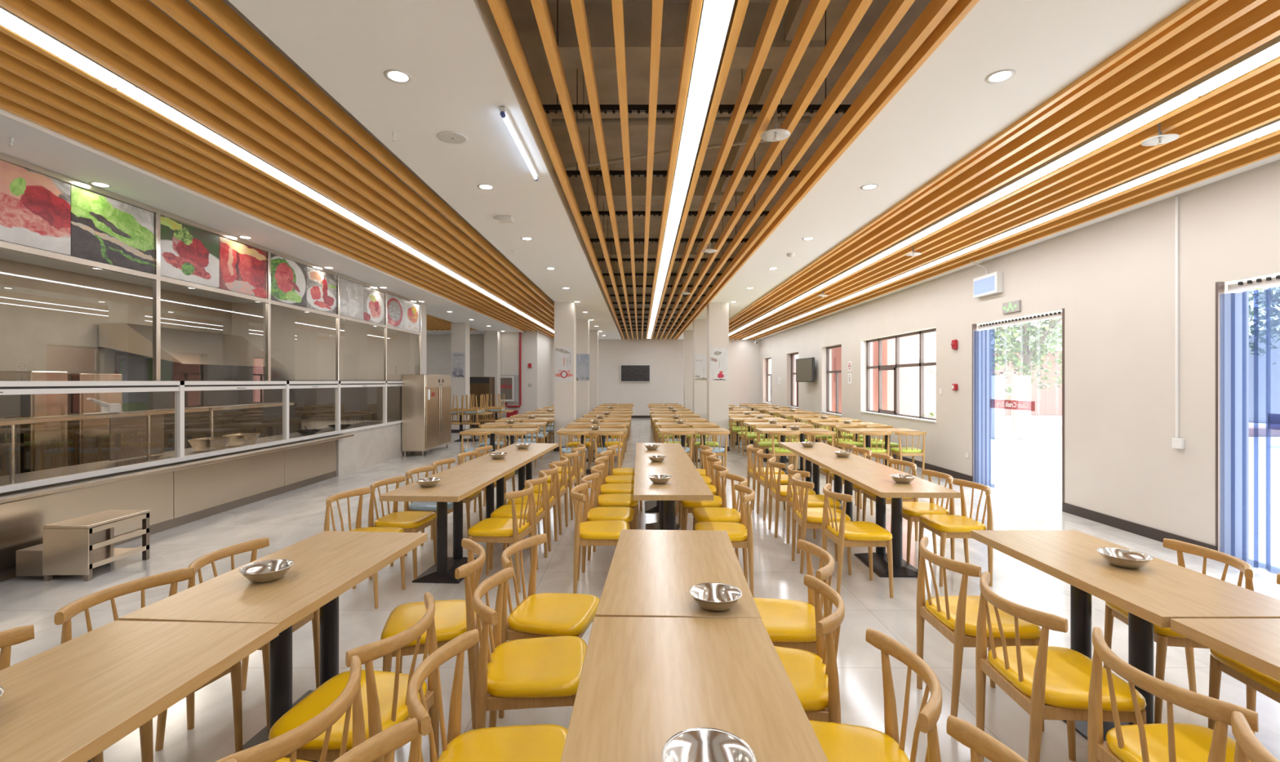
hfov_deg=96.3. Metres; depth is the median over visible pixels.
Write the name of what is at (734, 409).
dining chair
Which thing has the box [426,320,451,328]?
batten
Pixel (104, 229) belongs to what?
food picture
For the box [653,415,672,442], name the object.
dining chair
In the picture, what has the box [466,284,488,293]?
diffuser
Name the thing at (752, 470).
dining chair
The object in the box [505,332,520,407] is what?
pipe
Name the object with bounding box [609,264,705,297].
rail
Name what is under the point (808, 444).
steel bowl
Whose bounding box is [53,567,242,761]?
dining chair
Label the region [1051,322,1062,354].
tree
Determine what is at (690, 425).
dining chair
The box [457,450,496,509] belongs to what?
dining chair
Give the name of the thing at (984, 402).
curtain
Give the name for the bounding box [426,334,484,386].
wall
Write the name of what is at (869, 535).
dining chair
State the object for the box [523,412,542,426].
dining chair
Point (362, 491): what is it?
dining chair
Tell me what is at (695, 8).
batten
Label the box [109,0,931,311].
ceiling slab
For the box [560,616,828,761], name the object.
dining table
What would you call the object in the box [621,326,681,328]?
rail
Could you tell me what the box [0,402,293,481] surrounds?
serving counter
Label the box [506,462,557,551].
dining chair
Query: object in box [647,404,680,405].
dining table
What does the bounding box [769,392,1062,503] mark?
ground
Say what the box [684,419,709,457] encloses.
dining chair
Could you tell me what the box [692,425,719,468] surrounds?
dining chair
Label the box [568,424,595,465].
dining chair
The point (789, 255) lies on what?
smoke detector
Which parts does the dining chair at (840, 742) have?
seat, post, rail, post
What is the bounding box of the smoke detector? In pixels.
[786,252,795,257]
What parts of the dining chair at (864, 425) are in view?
seat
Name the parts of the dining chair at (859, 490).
seat, seat frame, leg, rail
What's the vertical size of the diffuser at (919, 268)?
0.001 m
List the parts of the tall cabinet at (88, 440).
door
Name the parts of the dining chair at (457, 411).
seat frame, post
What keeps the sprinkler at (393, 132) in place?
attached to the ceiling at (455, 54)
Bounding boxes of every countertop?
[0,422,382,485]
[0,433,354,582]
[164,412,301,451]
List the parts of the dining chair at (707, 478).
leg, seat, post, rail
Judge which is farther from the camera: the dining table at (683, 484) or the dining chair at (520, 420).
the dining chair at (520, 420)
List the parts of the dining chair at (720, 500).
leg, leg, seat frame, seat, post, rail, post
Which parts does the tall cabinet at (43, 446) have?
door, handle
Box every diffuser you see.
[0,9,133,87]
[118,89,261,161]
[248,162,337,205]
[328,206,388,235]
[379,235,423,255]
[417,256,451,271]
[444,271,471,283]
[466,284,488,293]
[484,293,502,301]
[497,301,513,307]
[509,307,523,313]
[520,313,531,318]
[651,310,657,315]
[652,303,658,310]
[653,296,660,303]
[654,286,662,295]
[656,275,666,286]
[658,259,669,274]
[661,239,675,259]
[664,210,681,239]
[669,168,692,210]
[676,97,709,167]
[689,0,733,95]
[755,315,767,319]
[765,310,777,315]
[774,303,791,310]
[786,296,805,303]
[795,312,812,318]
[802,286,824,295]
[809,306,826,312]
[819,275,847,286]
[823,300,843,306]
[841,291,866,299]
[842,259,877,274]
[862,280,893,291]
[870,239,918,259]
[888,267,926,280]
[909,210,974,239]
[920,250,969,267]
[963,168,1057,210]
[964,226,1030,249]
[1022,192,1117,226]
[1045,97,1195,167]
[1107,139,1252,191]
[1182,43,1279,95]
[1240,121,1279,137]
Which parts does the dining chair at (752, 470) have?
post, seat frame, rail, post, seat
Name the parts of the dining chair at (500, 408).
post, seat frame, seat, post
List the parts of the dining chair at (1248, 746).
post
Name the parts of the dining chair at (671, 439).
seat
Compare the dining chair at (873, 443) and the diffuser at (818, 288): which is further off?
the diffuser at (818, 288)
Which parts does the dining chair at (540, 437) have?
seat, rail, post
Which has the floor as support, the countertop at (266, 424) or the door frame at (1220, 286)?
the countertop at (266, 424)
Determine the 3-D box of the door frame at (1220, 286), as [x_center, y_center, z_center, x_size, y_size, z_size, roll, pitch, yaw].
[5.221,0.355,4.227,0.058,2.490,1.890,0,0,0]
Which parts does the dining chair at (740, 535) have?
seat, seat frame, post, rail, post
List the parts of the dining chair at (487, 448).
post, rail, post, leg, seat, leg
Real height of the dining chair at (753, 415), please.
0.771 m
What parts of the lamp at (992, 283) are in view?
glow panel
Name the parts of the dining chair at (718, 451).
leg, post, seat, rail, seat frame, post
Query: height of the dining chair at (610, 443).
0.771 m
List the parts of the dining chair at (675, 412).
rail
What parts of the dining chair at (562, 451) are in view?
post, rail, seat, post, leg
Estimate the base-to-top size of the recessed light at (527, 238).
0.006 m
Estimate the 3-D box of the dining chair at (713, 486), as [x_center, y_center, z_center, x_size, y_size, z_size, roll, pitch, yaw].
[0.639,1.216,6.102,0.466,0.771,0.526,0,0,0]
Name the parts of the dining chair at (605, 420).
rail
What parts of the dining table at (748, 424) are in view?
plate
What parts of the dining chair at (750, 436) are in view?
post, rail, seat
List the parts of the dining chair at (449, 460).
post, rail, leg, seat frame, seat, leg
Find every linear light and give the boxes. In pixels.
[0,5,554,333]
[647,0,735,337]
[728,35,1279,335]
[742,118,1279,339]
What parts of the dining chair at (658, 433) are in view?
post, rail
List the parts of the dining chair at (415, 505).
post, rail, post, seat frame, seat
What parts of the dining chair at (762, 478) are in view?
post, rail, post, seat frame, seat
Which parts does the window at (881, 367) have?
sash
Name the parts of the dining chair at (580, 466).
seat, post, rail, post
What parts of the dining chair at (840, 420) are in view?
rail, seat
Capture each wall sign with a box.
[848,361,851,371]
[848,373,851,382]
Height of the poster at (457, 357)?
0.780 m
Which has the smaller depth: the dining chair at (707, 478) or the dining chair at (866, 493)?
the dining chair at (866, 493)
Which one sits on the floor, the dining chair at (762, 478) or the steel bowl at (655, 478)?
the dining chair at (762, 478)
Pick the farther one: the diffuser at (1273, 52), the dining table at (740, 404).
the dining table at (740, 404)
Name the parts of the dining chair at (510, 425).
seat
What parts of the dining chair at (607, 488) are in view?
rail, post, seat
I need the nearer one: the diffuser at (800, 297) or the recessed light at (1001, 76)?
the recessed light at (1001, 76)
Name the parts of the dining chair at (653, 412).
rail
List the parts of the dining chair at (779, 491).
post, rail, post, seat frame, seat, leg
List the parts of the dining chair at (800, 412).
rail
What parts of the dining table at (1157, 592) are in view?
plate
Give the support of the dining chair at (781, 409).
on the floor
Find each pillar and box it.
[451,322,469,429]
[554,302,576,446]
[576,319,589,420]
[589,329,598,411]
[683,329,693,411]
[693,319,706,420]
[706,302,728,446]
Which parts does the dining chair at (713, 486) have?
leg, seat, post, rail, post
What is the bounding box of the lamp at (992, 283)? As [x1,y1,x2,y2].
[969,260,1003,297]
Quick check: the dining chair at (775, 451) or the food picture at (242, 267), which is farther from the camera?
the dining chair at (775, 451)
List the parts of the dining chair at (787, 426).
post, leg, rail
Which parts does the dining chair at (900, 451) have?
post, seat, seat frame, rail, leg, post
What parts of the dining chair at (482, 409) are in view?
post, rail, post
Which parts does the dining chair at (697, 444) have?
post, leg, rail, seat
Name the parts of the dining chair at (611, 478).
post, rail, post, seat, leg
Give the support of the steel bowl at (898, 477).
on the dining table at (878, 482)
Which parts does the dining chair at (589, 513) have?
post, rail, post, seat, leg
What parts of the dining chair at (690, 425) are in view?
post, seat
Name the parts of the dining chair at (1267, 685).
leg, seat, seat frame, rail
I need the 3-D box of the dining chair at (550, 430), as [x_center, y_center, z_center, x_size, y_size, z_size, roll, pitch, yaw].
[-2.253,1.216,13.547,0.526,0.771,0.466,0,0,3]
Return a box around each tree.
[991,317,1062,398]
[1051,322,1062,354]
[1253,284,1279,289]
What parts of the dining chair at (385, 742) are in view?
post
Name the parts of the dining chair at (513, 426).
seat, rail, post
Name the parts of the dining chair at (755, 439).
seat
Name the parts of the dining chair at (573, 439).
seat, post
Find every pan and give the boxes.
[187,436,230,450]
[222,432,260,445]
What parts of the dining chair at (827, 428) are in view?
rail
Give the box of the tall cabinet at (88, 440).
[67,373,122,466]
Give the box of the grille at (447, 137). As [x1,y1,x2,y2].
[440,133,465,142]
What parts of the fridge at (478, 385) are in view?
door, control panel, door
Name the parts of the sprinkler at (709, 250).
collector plate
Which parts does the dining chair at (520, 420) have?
rail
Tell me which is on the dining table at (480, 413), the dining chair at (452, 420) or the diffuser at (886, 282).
the dining chair at (452, 420)
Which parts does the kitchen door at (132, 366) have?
vision panel, door frame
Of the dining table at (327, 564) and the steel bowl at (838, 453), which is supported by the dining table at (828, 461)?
the steel bowl at (838, 453)
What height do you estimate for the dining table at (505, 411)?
0.750 m
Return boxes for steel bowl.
[0,685,4,697]
[239,558,293,582]
[415,476,441,487]
[488,452,506,458]
[506,419,515,423]
[515,443,530,448]
[589,426,600,429]
[591,419,599,422]
[644,444,660,449]
[647,454,666,462]
[648,474,671,484]
[662,727,755,761]
[675,419,684,422]
[688,582,742,611]
[768,419,777,422]
[789,425,800,429]
[800,441,816,447]
[833,450,852,457]
[842,419,852,422]
[889,473,915,483]
[1096,546,1152,568]
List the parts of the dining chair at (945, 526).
leg, leg, seat frame, seat, post, rail, post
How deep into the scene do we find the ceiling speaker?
4.23 m
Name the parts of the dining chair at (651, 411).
post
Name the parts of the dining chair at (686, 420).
rail, seat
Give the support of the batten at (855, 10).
attached to the ceiling at (455, 54)
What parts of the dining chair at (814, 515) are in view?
post, rail, post, seat frame, seat, leg, leg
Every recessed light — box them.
[88,182,111,187]
[237,235,253,239]
[383,69,412,84]
[477,183,494,190]
[520,236,533,240]
[802,236,814,240]
[860,183,878,190]
[984,69,1015,84]
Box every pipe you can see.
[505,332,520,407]
[551,68,811,125]
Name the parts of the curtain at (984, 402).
hanging rail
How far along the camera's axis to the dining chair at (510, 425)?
10.88 m
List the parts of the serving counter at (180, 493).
panel, panel, panel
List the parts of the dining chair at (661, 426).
rail, seat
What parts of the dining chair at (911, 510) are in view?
leg, seat frame, seat, post, rail, post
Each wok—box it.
[293,425,321,434]
[328,423,351,428]
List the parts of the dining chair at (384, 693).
seat, seat frame, post, rail, post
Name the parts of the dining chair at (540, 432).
rail, seat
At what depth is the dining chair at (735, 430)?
13.65 m
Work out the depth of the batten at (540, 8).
3.79 m
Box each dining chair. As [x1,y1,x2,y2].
[0,624,103,761]
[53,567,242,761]
[186,537,319,729]
[214,654,365,761]
[226,757,237,761]
[268,591,439,761]
[324,486,404,608]
[333,717,417,761]
[368,475,436,579]
[380,537,485,728]
[404,465,453,555]
[406,628,568,761]
[430,457,482,539]
[451,394,468,422]
[451,395,462,424]
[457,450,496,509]
[459,431,493,462]
[460,395,481,424]
[467,393,487,420]
[467,394,487,422]
[467,480,533,592]
[472,566,586,728]
[473,444,515,511]
[478,424,506,456]
[478,425,508,456]
[482,393,501,419]
[485,393,504,421]
[489,471,547,569]
[494,419,519,450]
[494,431,526,475]
[497,418,521,438]
[498,533,599,718]
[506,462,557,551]
[509,424,536,442]
[510,415,528,417]
[511,425,539,466]
[522,419,546,458]
[522,455,568,534]
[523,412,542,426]
[524,418,548,453]
[535,415,554,443]
[537,414,553,443]
[538,448,578,519]
[545,412,554,440]
[556,431,588,475]
[557,443,585,502]
[565,425,593,468]
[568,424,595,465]
[570,482,629,593]
[575,419,599,447]
[577,418,601,447]
[581,472,635,572]
[583,415,604,422]
[588,412,604,413]
[590,462,638,551]
[591,431,623,470]
[594,455,634,494]
[598,425,625,467]
[599,424,626,465]
[600,449,638,522]
[603,419,627,457]
[604,418,627,453]
[606,444,642,511]
[607,415,629,449]
[609,412,629,434]
[612,411,631,440]
[613,409,631,436]
[650,406,666,428]
[651,409,669,436]
[651,411,671,440]
[653,412,672,431]
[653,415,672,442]
[654,418,677,442]
[657,419,680,442]
[658,424,685,442]
[660,425,688,446]
[663,431,694,459]
[675,412,694,440]
[675,449,715,523]
[677,444,712,511]
[678,456,721,529]
[680,415,700,417]
[680,463,728,529]
[682,418,706,442]
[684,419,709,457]
[688,424,716,464]
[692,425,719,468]
[692,472,747,566]
[693,483,755,597]
[697,431,729,478]
[728,412,739,440]
[728,414,748,446]
[728,415,751,449]
[733,408,751,422]
[737,418,761,455]
[742,412,761,438]
[742,419,767,456]
[746,444,785,510]
[751,414,772,431]
[753,415,775,445]
[753,424,782,462]
[753,538,834,653]
[754,425,782,466]
[756,448,799,520]
[762,408,780,415]
[764,408,782,417]
[764,418,788,453]
[768,431,800,475]
[768,457,816,538]
[773,419,796,439]
[773,573,844,723]
[775,411,794,419]
[777,412,797,420]
[785,424,812,462]
[786,425,813,468]
[786,463,840,553]
[791,472,851,574]
[792,415,814,435]
[800,412,819,439]
[803,431,835,471]
[806,418,830,444]
[808,627,942,761]
[810,419,835,444]
[817,415,839,441]
[819,442,857,506]
[822,483,893,598]
[826,424,857,453]
[828,446,873,515]
[833,418,853,451]
[835,425,863,448]
[838,419,862,448]
[853,452,893,520]
[857,431,891,465]
[859,424,887,461]
[862,458,918,541]
[866,425,898,469]
[889,431,926,479]
[890,469,955,563]
[915,536,1044,730]
[918,478,993,586]
[946,714,1028,761]
[975,571,1146,761]
[1087,626,1258,761]
[1103,537,1256,733]
[1208,573,1279,728]
[1231,710,1279,761]
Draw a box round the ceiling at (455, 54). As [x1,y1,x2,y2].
[0,0,1279,339]
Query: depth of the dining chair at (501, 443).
10.65 m
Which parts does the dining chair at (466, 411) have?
post, leg, rail, seat frame, seat, post, leg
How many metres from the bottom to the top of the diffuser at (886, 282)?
0.001 m
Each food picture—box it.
[0,160,71,255]
[71,184,153,273]
[160,215,219,288]
[219,235,266,298]
[271,253,306,306]
[306,266,337,314]
[339,277,363,319]
[363,285,384,324]
[386,293,404,328]
[404,299,419,332]
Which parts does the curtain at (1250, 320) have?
hanging rail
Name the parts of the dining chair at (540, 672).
post, rail, post, seat frame, seat, leg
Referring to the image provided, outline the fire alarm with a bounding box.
[951,339,957,349]
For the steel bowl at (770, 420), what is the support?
on the dining table at (748, 424)
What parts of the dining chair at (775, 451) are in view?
post, seat, seat frame, rail, post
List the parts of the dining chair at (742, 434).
leg, post, seat, rail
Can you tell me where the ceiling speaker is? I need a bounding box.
[437,131,467,144]
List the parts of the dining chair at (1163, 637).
leg, seat, seat frame, leg, post, rail, post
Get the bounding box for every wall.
[0,257,231,381]
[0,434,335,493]
[231,302,426,429]
[336,422,415,475]
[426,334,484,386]
[484,300,551,417]
[551,311,759,415]
[760,159,1279,545]
[831,334,918,415]
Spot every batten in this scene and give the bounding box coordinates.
[0,0,554,330]
[0,24,554,333]
[0,31,554,336]
[0,49,554,338]
[0,66,535,331]
[0,82,530,331]
[0,96,524,331]
[31,0,554,327]
[70,0,554,323]
[110,0,554,319]
[149,0,554,314]
[188,0,554,308]
[426,314,476,330]
[426,315,471,330]
[426,317,451,326]
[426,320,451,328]
[426,321,451,329]
[426,323,449,330]
[426,324,444,330]
[487,0,624,339]
[530,0,629,339]
[570,0,633,339]
[611,0,638,339]
[641,0,663,339]
[645,0,702,339]
[650,0,749,339]
[654,0,788,339]
[659,0,831,339]
[663,0,873,339]
[668,0,915,339]
[673,0,958,339]
[728,0,1228,323]
[728,0,1266,326]
[728,0,1279,329]
[728,15,1279,332]
[728,56,1279,336]
[728,62,1279,338]
[730,78,1279,339]
[734,93,1279,339]
[738,106,1279,339]
[746,128,1279,339]
[750,133,1279,339]
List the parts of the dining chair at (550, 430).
rail, seat, leg, post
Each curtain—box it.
[973,311,1062,488]
[1219,275,1279,573]
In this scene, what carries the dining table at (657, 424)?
on the floor
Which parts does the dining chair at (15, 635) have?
post, rail, leg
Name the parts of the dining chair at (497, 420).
rail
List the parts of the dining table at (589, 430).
plate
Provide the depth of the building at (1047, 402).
27.00 m
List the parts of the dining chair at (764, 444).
post, seat, rail, seat frame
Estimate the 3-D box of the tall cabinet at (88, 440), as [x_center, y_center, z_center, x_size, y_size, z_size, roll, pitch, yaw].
[-7.777,0.750,7.890,0.845,1.700,0.620,0,0,0]
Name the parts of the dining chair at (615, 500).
post, rail, post, seat, leg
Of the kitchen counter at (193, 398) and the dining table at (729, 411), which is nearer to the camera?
the kitchen counter at (193, 398)
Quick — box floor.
[0,417,1279,761]
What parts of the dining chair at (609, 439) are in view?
seat, post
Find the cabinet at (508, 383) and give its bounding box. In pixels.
[500,374,518,401]
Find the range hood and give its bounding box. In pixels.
[98,323,285,367]
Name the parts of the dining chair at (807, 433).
leg, rail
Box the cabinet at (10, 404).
[0,394,20,475]
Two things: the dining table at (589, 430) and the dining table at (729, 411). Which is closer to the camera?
the dining table at (589, 430)
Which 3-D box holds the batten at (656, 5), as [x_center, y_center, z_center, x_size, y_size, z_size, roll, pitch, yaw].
[0.084,-1.830,11.100,0.050,0.100,27.400,0,0,0]
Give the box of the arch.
[995,372,1031,438]
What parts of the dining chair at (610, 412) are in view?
rail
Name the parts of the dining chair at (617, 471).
post, rail, seat, leg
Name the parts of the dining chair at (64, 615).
post, rail, leg, post, seat frame, leg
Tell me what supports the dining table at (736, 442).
on the floor
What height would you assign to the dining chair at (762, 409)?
0.771 m
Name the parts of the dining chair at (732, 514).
leg, seat, post, rail, post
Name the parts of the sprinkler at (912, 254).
collector plate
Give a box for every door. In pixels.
[115,351,173,411]
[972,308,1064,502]
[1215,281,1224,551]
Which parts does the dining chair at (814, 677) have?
seat, seat frame, post, rail, post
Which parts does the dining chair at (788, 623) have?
seat, seat frame, post, rail, post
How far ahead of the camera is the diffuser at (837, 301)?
13.12 m
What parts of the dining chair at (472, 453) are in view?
rail, seat frame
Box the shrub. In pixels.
[924,412,936,417]
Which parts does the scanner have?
arm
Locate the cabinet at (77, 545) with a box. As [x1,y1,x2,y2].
[16,509,149,581]
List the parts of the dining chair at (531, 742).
post, rail, post, seat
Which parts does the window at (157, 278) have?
post, post, post, post, post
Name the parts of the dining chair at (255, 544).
post, rail, post, leg, seat frame, seat, leg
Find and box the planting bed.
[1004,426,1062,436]
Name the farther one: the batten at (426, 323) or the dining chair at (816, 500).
the batten at (426, 323)
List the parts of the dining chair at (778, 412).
rail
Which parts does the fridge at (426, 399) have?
door, control panel, handle, handle, door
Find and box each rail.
[542,0,851,114]
[565,68,800,177]
[579,126,769,216]
[589,167,748,242]
[596,257,733,262]
[602,219,721,276]
[606,284,713,287]
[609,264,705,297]
[612,302,700,304]
[614,287,694,310]
[616,287,690,315]
[617,318,687,320]
[619,322,684,324]
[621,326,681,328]
[622,329,678,330]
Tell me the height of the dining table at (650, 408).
0.750 m
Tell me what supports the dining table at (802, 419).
on the floor
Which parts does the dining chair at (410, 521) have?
post, rail, post, seat frame, seat, leg, leg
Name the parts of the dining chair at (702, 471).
seat, post, rail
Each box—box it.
[493,215,514,222]
[506,409,518,417]
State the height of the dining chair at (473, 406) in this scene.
0.771 m
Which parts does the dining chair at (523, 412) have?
rail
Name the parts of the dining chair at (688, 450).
rail, seat, post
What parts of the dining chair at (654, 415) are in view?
rail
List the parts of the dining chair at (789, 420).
rail, seat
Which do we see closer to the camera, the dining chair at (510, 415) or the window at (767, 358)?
the dining chair at (510, 415)
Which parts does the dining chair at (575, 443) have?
post, seat, rail, leg, post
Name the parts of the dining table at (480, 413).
plate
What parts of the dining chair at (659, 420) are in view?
rail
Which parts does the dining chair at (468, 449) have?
post, rail, seat, post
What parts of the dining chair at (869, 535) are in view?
post, rail, post, seat frame, seat, leg, leg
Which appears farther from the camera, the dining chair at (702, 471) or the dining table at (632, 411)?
the dining table at (632, 411)
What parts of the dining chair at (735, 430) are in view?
post, leg, rail, seat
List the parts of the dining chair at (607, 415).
rail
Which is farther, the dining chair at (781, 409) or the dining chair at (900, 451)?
the dining chair at (781, 409)
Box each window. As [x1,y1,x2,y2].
[0,152,422,493]
[766,357,771,402]
[791,352,798,406]
[826,344,841,413]
[866,328,936,420]
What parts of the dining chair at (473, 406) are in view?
post, post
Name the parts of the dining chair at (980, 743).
post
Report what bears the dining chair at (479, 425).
on the floor
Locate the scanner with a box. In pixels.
[83,397,121,414]
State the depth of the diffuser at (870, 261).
8.90 m
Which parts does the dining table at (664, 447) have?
plate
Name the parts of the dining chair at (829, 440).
post, seat, rail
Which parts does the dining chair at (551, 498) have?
seat, rail, post, seat frame, post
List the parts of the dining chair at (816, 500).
post, seat frame, rail, post, seat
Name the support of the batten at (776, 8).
attached to the ceiling at (455, 54)
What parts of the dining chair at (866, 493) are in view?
leg, seat, seat frame, rail, post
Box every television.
[620,364,650,382]
[795,357,814,382]
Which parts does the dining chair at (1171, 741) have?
post, seat frame, seat, post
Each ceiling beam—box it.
[542,3,827,68]
[585,176,744,202]
[602,237,710,257]
[611,271,693,284]
[617,293,681,304]
[620,306,675,316]
[666,0,850,318]
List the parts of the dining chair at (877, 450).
post, seat frame, seat, rail, post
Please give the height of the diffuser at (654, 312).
0.001 m
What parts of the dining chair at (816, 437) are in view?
rail, seat frame, seat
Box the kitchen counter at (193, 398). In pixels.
[149,388,303,424]
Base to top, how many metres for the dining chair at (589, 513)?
0.771 m
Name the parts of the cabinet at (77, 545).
panel, panel, rail, rail, rail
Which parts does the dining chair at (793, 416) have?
rail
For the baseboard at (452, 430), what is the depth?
17.69 m
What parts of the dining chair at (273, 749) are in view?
seat, post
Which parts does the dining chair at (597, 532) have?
post, rail, post, seat frame, seat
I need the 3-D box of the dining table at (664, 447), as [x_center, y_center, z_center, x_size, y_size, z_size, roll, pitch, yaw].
[0.250,1.225,7.280,0.600,0.750,1.199,0,0,0]
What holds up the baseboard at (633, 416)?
attached to the wall at (664, 357)
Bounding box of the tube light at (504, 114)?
[499,106,538,181]
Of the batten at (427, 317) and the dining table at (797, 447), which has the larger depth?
the batten at (427, 317)
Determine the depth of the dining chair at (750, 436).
12.17 m
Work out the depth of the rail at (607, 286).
11.95 m
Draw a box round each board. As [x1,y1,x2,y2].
[675,0,979,339]
[728,0,1208,320]
[754,143,1279,339]
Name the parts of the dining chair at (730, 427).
post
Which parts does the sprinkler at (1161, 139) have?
collector plate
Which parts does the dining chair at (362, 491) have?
post, rail, post, seat, leg, leg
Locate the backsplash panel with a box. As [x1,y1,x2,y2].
[234,379,401,419]
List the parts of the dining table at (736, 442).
plate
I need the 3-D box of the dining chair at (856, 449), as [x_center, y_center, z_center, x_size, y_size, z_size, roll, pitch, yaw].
[2.579,1.216,6.998,0.466,0.771,0.526,0,0,0]
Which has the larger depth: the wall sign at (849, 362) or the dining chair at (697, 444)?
the wall sign at (849, 362)
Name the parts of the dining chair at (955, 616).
post, rail, post, seat frame, seat, leg, leg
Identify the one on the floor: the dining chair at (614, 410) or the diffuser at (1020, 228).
the dining chair at (614, 410)
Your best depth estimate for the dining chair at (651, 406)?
18.47 m
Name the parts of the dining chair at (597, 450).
post, rail, seat, post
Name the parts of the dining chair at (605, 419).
leg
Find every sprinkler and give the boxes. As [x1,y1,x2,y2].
[8,137,14,146]
[391,131,396,141]
[680,278,690,294]
[702,241,716,253]
[760,107,790,141]
[817,289,827,297]
[905,244,921,256]
[1141,122,1179,146]
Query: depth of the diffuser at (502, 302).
13.63 m
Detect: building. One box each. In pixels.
[795,319,1062,414]
[918,334,936,417]
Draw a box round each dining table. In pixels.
[0,620,279,761]
[118,530,427,761]
[379,470,506,583]
[444,453,537,518]
[451,412,493,441]
[462,427,539,474]
[481,422,546,445]
[482,409,513,436]
[487,442,558,490]
[500,417,555,438]
[515,413,554,443]
[528,410,554,438]
[556,427,627,474]
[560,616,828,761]
[568,422,629,461]
[577,417,631,452]
[582,413,631,422]
[589,410,633,413]
[591,408,632,410]
[595,405,632,408]
[595,528,761,618]
[600,404,634,405]
[633,469,713,529]
[635,442,686,511]
[635,453,697,529]
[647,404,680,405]
[648,405,684,408]
[649,408,689,410]
[649,410,692,413]
[651,413,699,438]
[651,417,706,447]
[655,422,716,462]
[657,427,729,468]
[728,410,756,438]
[728,413,769,444]
[728,417,786,452]
[739,404,773,410]
[742,422,809,461]
[746,405,782,415]
[755,408,795,417]
[755,427,832,473]
[765,410,813,422]
[778,413,832,425]
[778,441,844,493]
[794,417,855,441]
[800,453,893,520]
[813,422,882,453]
[831,468,960,577]
[837,427,920,466]
[970,529,1279,740]
[1170,617,1279,680]
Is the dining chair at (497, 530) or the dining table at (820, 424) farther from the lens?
the dining table at (820, 424)
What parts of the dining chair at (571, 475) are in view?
seat, post, rail, seat frame, post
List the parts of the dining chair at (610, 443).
seat, rail, post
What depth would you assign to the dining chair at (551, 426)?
13.87 m
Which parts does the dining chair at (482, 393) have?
post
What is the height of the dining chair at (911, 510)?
0.771 m
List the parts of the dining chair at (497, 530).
leg, leg, seat, seat frame, post, rail, post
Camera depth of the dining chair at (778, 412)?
15.22 m
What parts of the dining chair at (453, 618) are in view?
leg, leg, seat, seat frame, rail, post, post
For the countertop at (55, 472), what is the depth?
6.15 m
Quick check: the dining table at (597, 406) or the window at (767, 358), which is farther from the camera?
the window at (767, 358)
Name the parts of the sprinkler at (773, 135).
collector plate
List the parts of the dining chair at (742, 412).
rail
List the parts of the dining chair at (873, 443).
rail, seat frame, seat, leg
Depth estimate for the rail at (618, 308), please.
15.85 m
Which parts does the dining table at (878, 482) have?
plate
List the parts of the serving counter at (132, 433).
post, panel, post, post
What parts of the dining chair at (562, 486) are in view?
seat, post, rail, seat frame, post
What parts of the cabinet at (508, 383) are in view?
door glass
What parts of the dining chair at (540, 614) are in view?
post, rail, post, seat frame, seat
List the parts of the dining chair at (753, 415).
rail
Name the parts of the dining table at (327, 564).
plate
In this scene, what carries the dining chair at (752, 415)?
on the floor
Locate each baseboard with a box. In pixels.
[451,427,470,432]
[553,446,566,450]
[631,415,650,417]
[889,452,1217,550]
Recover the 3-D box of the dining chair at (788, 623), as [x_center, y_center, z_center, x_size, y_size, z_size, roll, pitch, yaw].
[0.699,1.216,2.780,0.466,0.771,0.526,0,0,6]
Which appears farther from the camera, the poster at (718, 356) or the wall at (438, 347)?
the wall at (438, 347)
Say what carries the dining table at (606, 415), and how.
on the floor
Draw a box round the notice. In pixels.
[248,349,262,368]
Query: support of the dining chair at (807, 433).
on the floor
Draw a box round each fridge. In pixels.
[401,373,451,456]
[469,376,494,427]
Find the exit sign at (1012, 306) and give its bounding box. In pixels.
[1002,299,1021,313]
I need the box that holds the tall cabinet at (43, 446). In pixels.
[0,370,67,472]
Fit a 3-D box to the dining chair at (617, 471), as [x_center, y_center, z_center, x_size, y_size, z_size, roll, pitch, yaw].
[-0.189,1.216,7.248,0.466,0.771,0.526,0,0,0]
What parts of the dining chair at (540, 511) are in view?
leg, leg, seat, post, rail, seat frame, post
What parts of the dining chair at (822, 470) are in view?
seat, leg, rail, post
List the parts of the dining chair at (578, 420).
seat, rail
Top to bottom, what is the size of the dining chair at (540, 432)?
0.771 m
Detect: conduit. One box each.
[564,138,768,169]
[1172,196,1184,448]
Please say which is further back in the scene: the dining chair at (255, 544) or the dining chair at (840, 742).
the dining chair at (255, 544)
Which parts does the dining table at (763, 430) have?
plate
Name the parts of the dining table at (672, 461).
plate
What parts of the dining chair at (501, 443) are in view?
seat, rail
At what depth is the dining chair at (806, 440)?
10.88 m
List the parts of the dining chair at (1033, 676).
post, rail, post, seat frame, seat, leg, leg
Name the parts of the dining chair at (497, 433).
post, rail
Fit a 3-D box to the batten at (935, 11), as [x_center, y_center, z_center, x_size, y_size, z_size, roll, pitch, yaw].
[1.465,-1.830,11.100,0.050,0.100,27.400,0,0,0]
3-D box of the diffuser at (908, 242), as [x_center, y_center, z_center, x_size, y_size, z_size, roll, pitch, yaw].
[3.430,-1.775,7.780,0.130,0.001,1.176,0,0,0]
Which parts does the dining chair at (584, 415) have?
rail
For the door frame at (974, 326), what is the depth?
7.03 m
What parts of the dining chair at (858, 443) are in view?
post, rail, seat frame, seat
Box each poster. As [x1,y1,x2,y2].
[451,351,464,377]
[555,347,573,381]
[576,353,589,380]
[694,353,706,380]
[710,347,728,381]
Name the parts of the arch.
red frame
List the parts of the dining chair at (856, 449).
leg, seat, post, rail, post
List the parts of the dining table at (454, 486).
plate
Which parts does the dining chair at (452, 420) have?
post, rail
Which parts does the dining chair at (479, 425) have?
seat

